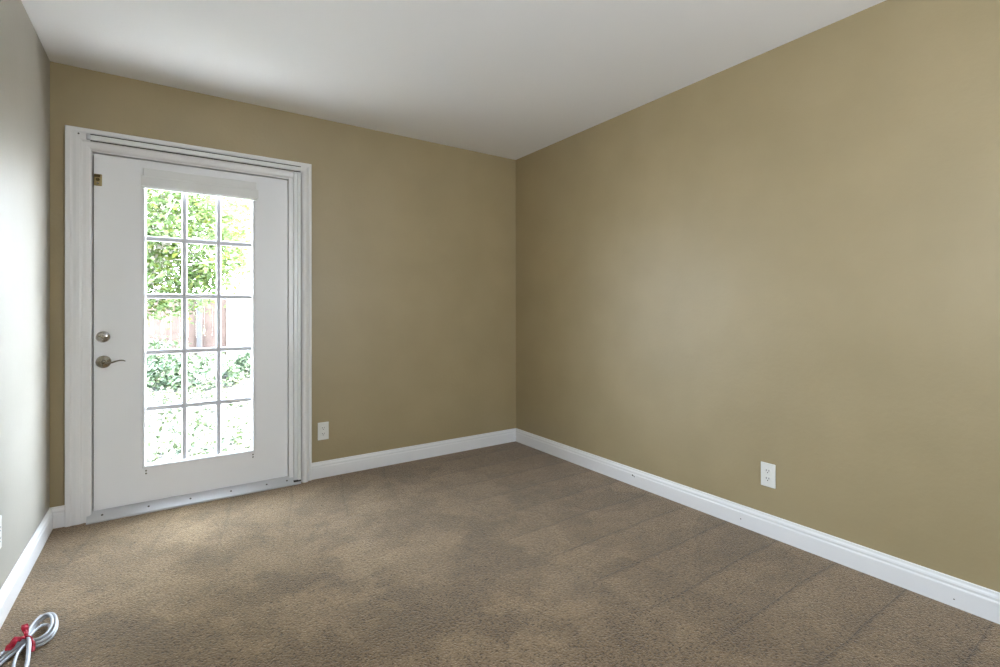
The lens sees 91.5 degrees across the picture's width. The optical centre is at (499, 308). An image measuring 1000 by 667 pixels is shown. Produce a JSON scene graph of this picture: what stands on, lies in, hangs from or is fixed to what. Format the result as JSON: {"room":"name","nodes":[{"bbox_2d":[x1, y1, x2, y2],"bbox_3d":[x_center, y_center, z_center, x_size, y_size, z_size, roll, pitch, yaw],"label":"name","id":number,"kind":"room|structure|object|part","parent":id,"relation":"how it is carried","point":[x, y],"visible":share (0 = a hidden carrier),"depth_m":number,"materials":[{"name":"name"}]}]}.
{"room":"empty room","nodes":[
{"label":"empty room","id":0,"kind":"room"},
{"bbox_2d":[0,0,49,589],"bbox_3d":[-1.072,-0.078,0.542,0.140,2.680,4.750,0,0,-34],"label":"wall","id":1,"kind":"structure","parent":0,"point":[24,62],"depth_m":2.06,"materials":[{"name":"beige paint"}]},
{"bbox_2d":[0,515,1,548],"bbox_3d":[-1.811,0.817,1.761,0.009,0.119,0.072,0,0,-34],"label":"wall outlet","id":2,"kind":"object","parent":1,"relation":"attached to","point":[0,515],"visible":1,"depth_m":1.78,"materials":[{"name":"white plastic"}]},
{"bbox_2d":[0,508,52,628],"bbox_3d":[-1.006,1.089,0.584,0.015,0.112,4.750,0,0,-34],"label":"baseboard","id":3,"kind":"structure","parent":1,"relation":"attached to","point":[15,581],"depth_m":2.04,"materials":[{"name":"white wood"}]},
{"bbox_2d":[50,61,515,507],"bbox_3d":[-1.146,-0.071,3.450,3.290,2.680,0.140,0,0,-34],"label":"wall","id":4,"kind":"structure","parent":0,"point":[414,240],"depth_m":3.53,"materials":[{"name":"beige paint"}]},
{"bbox_2d":[51,505,64,528],"bbox_3d":[-2.320,1.095,2.554,0.061,0.112,0.015,0,0,-34],"label":"baseboard","id":5,"kind":"structure","parent":4,"relation":"attached to","point":[58,512],"depth_m":2.55,"materials":[{"name":"white wood"}]},
{"bbox_2d":[65,125,311,526],"bbox_3d":[-1.774,0.094,2.912,1.243,2.117,0.042,0,0,-34],"label":"trim","id":6,"kind":"structure","parent":4,"relation":"attached to","point":[78,150],"depth_m":2.61,"materials":[{"name":"white"}]},
{"bbox_3d":[-2.247,0.094,2.599,0.108,2.117,0.026,0,0,-34],"label":"casing","id":7,"kind":"part","parent":6,"relation":"part of","materials":[{"name":"white"}]},
{"bbox_3d":[-1.779,-0.911,2.921,1.243,0.108,0.026,0,0,-34],"label":"head casing","id":8,"kind":"part","parent":6,"relation":"part of","materials":[{"name":"white wood"}]},
{"bbox_3d":[-1.288,0.094,3.243,0.068,2.117,0.042,0,0,-34],"label":"casing","id":9,"kind":"part","parent":6,"relation":"part of","materials":[{"name":"white"}]},
{"bbox_2d":[86,150,300,524],"bbox_3d":[-1.811,0.152,2.985,1.088,2.032,0.219,0,0,-34],"label":"door","id":10,"kind":"structure","parent":4,"relation":"in","point":[124,484],"depth_m":2.84,"materials":[{"name":"white"}]},
{"bbox_3d":[-2.198,-0.703,2.666,0.034,0.064,0.004,0,0,-34],"label":"latch plate","id":11,"kind":"part","parent":10,"relation":"part of","materials":[{"name":"gold metal"}]},
{"bbox_3d":[-2.123,0.293,2.675,0.110,0.024,0.037,0,0,-34],"label":"lever","id":12,"kind":"part","parent":10,"relation":"part of","materials":[{"name":"silver metal"}]},
{"bbox_3d":[-1.799,0.083,2.940,0.580,1.659,0.023,0,0,-34],"label":"glazing frame","id":13,"kind":"part","parent":10,"relation":"part of","materials":[{"name":"white paint"}]},
{"bbox_2d":[141,168,257,200],"bbox_3d":[-1.785,-0.741,2.929,0.599,0.114,0.034,0,0,-34],"label":"window blind","id":14,"kind":"object","parent":10,"relation":"attached to","point":[156,179],"visible":1,"depth_m":2.90,"materials":[{"name":"white plastic"}]},
{"bbox_3d":[-1.783,-0.693,2.927,0.591,0.019,0.017,0,0,-34],"label":"rail","id":15,"kind":"part","parent":14,"relation":"part of","materials":[{"name":"white plastic"}]},
{"bbox_2d":[86,133,300,481],"bbox_3d":[-1.764,0.099,2.916,1.086,2.071,0.042,0,0,-34],"label":"screen","id":16,"kind":"object","parent":4,"relation":"attached to","point":[92,137],"visible":1,"depth_m":3.20,"materials":[{"name":"white metal"}]},
{"bbox_2d":[318,422,328,439],"bbox_3d":[-1.203,0.834,3.318,0.072,0.119,0.009,0,0,-34],"label":"wall outlet","id":17,"kind":"object","parent":4,"relation":"attached to","point":[323,427],"visible":1,"depth_m":3.32,"materials":[{"name":"white plastic"}]},
{"bbox_2d":[312,428,515,479],"bbox_3d":[-0.561,1.095,3.751,1.704,0.112,0.015,0,0,-34],"label":"baseboard","id":18,"kind":"structure","parent":4,"relation":"attached to","point":[333,467],"depth_m":3.65,"materials":[{"name":"white wood"}]},
{"bbox_2d":[21,0,885,159],"bbox_3d":[0.229,-1.357,1.431,3.010,0.120,4.750,0,0,-34],"label":"ceiling","id":19,"kind":"structure","parent":0,"point":[510,79],"depth_m":2.45,"materials":[{"name":"white paint"}]},
{"bbox_2d":[0,441,999,666],"bbox_3d":[0.232,1.203,1.426,3.010,0.120,4.750,0,0,-34],"label":"floor","id":20,"kind":"structure","parent":0,"point":[511,554],"depth_m":2.00,"materials":[{"name":"beige carpet"}]},
{"bbox_2d":[0,612,58,666],"bbox_3d":[-1.578,1.125,1.599,0.131,0.048,0.444,0,0,-25],"label":"coiled cable","id":21,"kind":"object","parent":20,"relation":"on","point":[18,643],"visible":1,"depth_m":1.65,"materials":[{"name":"grey plastic"}]},
{"bbox_2d":[516,0,999,591],"bbox_3d":[1.532,-0.077,2.315,0.140,2.680,4.750,0,0,-34],"label":"wall","id":22,"kind":"structure","parent":0,"point":[786,256],"depth_m":2.32,"materials":[{"name":"beige paint"}]},
{"bbox_2d":[516,428,999,623],"bbox_3d":[1.469,1.090,2.269,0.016,0.112,4.750,0,0,-34],"label":"baseboard","id":23,"kind":"structure","parent":22,"relation":"attached to","point":[980,601],"depth_m":2.30,"materials":[{"name":"white wood"}]},
{"bbox_2d":[761,461,775,488],"bbox_3d":[1.348,0.838,2.452,0.009,0.119,0.072,0,0,-34],"label":"wall outlet","id":24,"kind":"object","parent":22,"relation":"attached to","point":[768,471],"visible":1,"depth_m":2.45,"materials":[{"name":"white plastic"}]},
{"bbox_2d":[764,468,770,474],"bbox_3d":[1.346,0.818,2.451,0.003,0.028,0.034,0,0,-34],"label":"receptacle","id":25,"kind":"object","parent":24,"relation":"attached to","point":[767,471],"depth_m":2.45,"materials":[{"name":"grey plastic"}]},
{"bbox_2d":[764,476,770,481],"bbox_3d":[1.346,0.857,2.451,0.003,0.028,0.034,0,0,-34],"label":"receptacle","id":26,"kind":"object","parent":24,"relation":"attached to","point":[766,478],"depth_m":2.45,"materials":[{"name":"grey plastic"}]},
{"label":"outside","id":27,"kind":"structure","parent":0,"visible":0},
{"bbox_2d":[147,343,250,461],"bbox_3d":[-5.402,1.113,7.916,15.000,0.480,12.000,0,0,-34],"label":"ground","id":28,"kind":"structure","parent":27,"point":[242,416],"depth_m":5.65,"materials":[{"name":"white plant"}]},
{"bbox_2d":[147,355,178,389],"bbox_3d":[-5.176,0.917,6.986,1.074,0.561,1.072,0,0,-34],"label":"shrub","id":29,"kind":"object","parent":28,"relation":"on","point":[150,376],"visible":0.27,"depth_m":7.06,"materials":[{"name":"green plant"}]},
{"bbox_2d":[147,334,192,366],"bbox_3d":[-5.768,0.742,8.202,1.052,0.646,1.130,0,0,-34],"label":"shrub","id":30,"kind":"object","parent":28,"relation":"on","point":[152,342],"visible":0.28,"depth_m":8.14,"materials":[{"name":"green plant"}]},
{"bbox_2d":[147,299,225,354],"bbox_3d":[-8.690,0.372,7.887,7.532,1.371,0.152,0,0,-34],"label":"fence","id":31,"kind":"object","parent":28,"relation":"on","point":[195,335],"visible":0.2,"depth_m":9.66,"materials":[{"name":"wood"}]},
{"bbox_3d":[-5.979,0.354,9.696,0.090,1.334,0.091,0,0,-34],"label":"post","id":32,"kind":"part","parent":31,"relation":"part of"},
{"bbox_2d":[147,188,250,332],"bbox_3d":[-4.936,-0.758,7.043,2.870,3.975,2.769,0,0,-2],"label":"tree","id":33,"kind":"object","parent":28,"relation":"on","point":[166,221],"visible":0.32,"depth_m":6.98,"materials":[{"name":"green plant"}]},
{"bbox_2d":[147,351,250,462],"bbox_3d":[-4.105,1.072,6.905,8.163,0.625,6.343,0,0,-34],"label":"ground cover","id":34,"kind":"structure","parent":28,"relation":"on","point":[205,439],"depth_m":5.09,"materials":[{"name":"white plant"}]},
{"bbox_2d":[154,352,243,390],"bbox_3d":[-4.408,0.907,7.222,1.179,0.555,1.161,0,0,-11],"label":"shrub","id":35,"kind":"object","parent":28,"relation":"on","point":[199,366],"visible":0.78,"depth_m":7.02,"materials":[{"name":"green plant"}]},
{"bbox_3d":[-4.370,0.942,7.241,0.602,0.438,0.584,0,0,36],"label":"stem","id":36,"kind":"part","parent":35,"relation":"part of","materials":[{"name":"green plant"}]},
{"bbox_2d":[193,197,250,280],"bbox_3d":[-5.846,-1.307,11.941,3.475,4.763,2.439,0,0,-34],"label":"tree","id":37,"kind":"object","parent":28,"relation":"on","point":[248,228],"visible":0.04,"depth_m":11.53,"materials":[{"name":"green plant"}]},
{"bbox_2d":[226,280,250,354],"bbox_3d":[-2.926,0.293,11.831,6.500,1.750,0.200,0,0,-34],"label":"wall","id":38,"kind":"structure","parent":28,"relation":"on","point":[238,311],"depth_m":10.04,"materials":[{"name":"white paint"}]},
{"bbox_2d":[232,343,250,378],"bbox_3d":[-3.930,0.820,7.989,0.930,0.604,0.904,0,0,-5],"label":"shrub","id":39,"kind":"object","parent":28,"relation":"on","point":[243,362],"visible":0.23,"depth_m":7.69,"materials":[{"name":"green plant"}]},
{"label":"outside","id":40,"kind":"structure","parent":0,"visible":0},
{"bbox_2d":[147,448,250,463],"bbox_3d":[-1.730,1.350,3.943,5.800,0.200,1.280,0,0,-34],"label":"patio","id":41,"kind":"structure","parent":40,"point":[249,448],"depth_m":4.12,"materials":[{"name":"concrete"}]}
]}

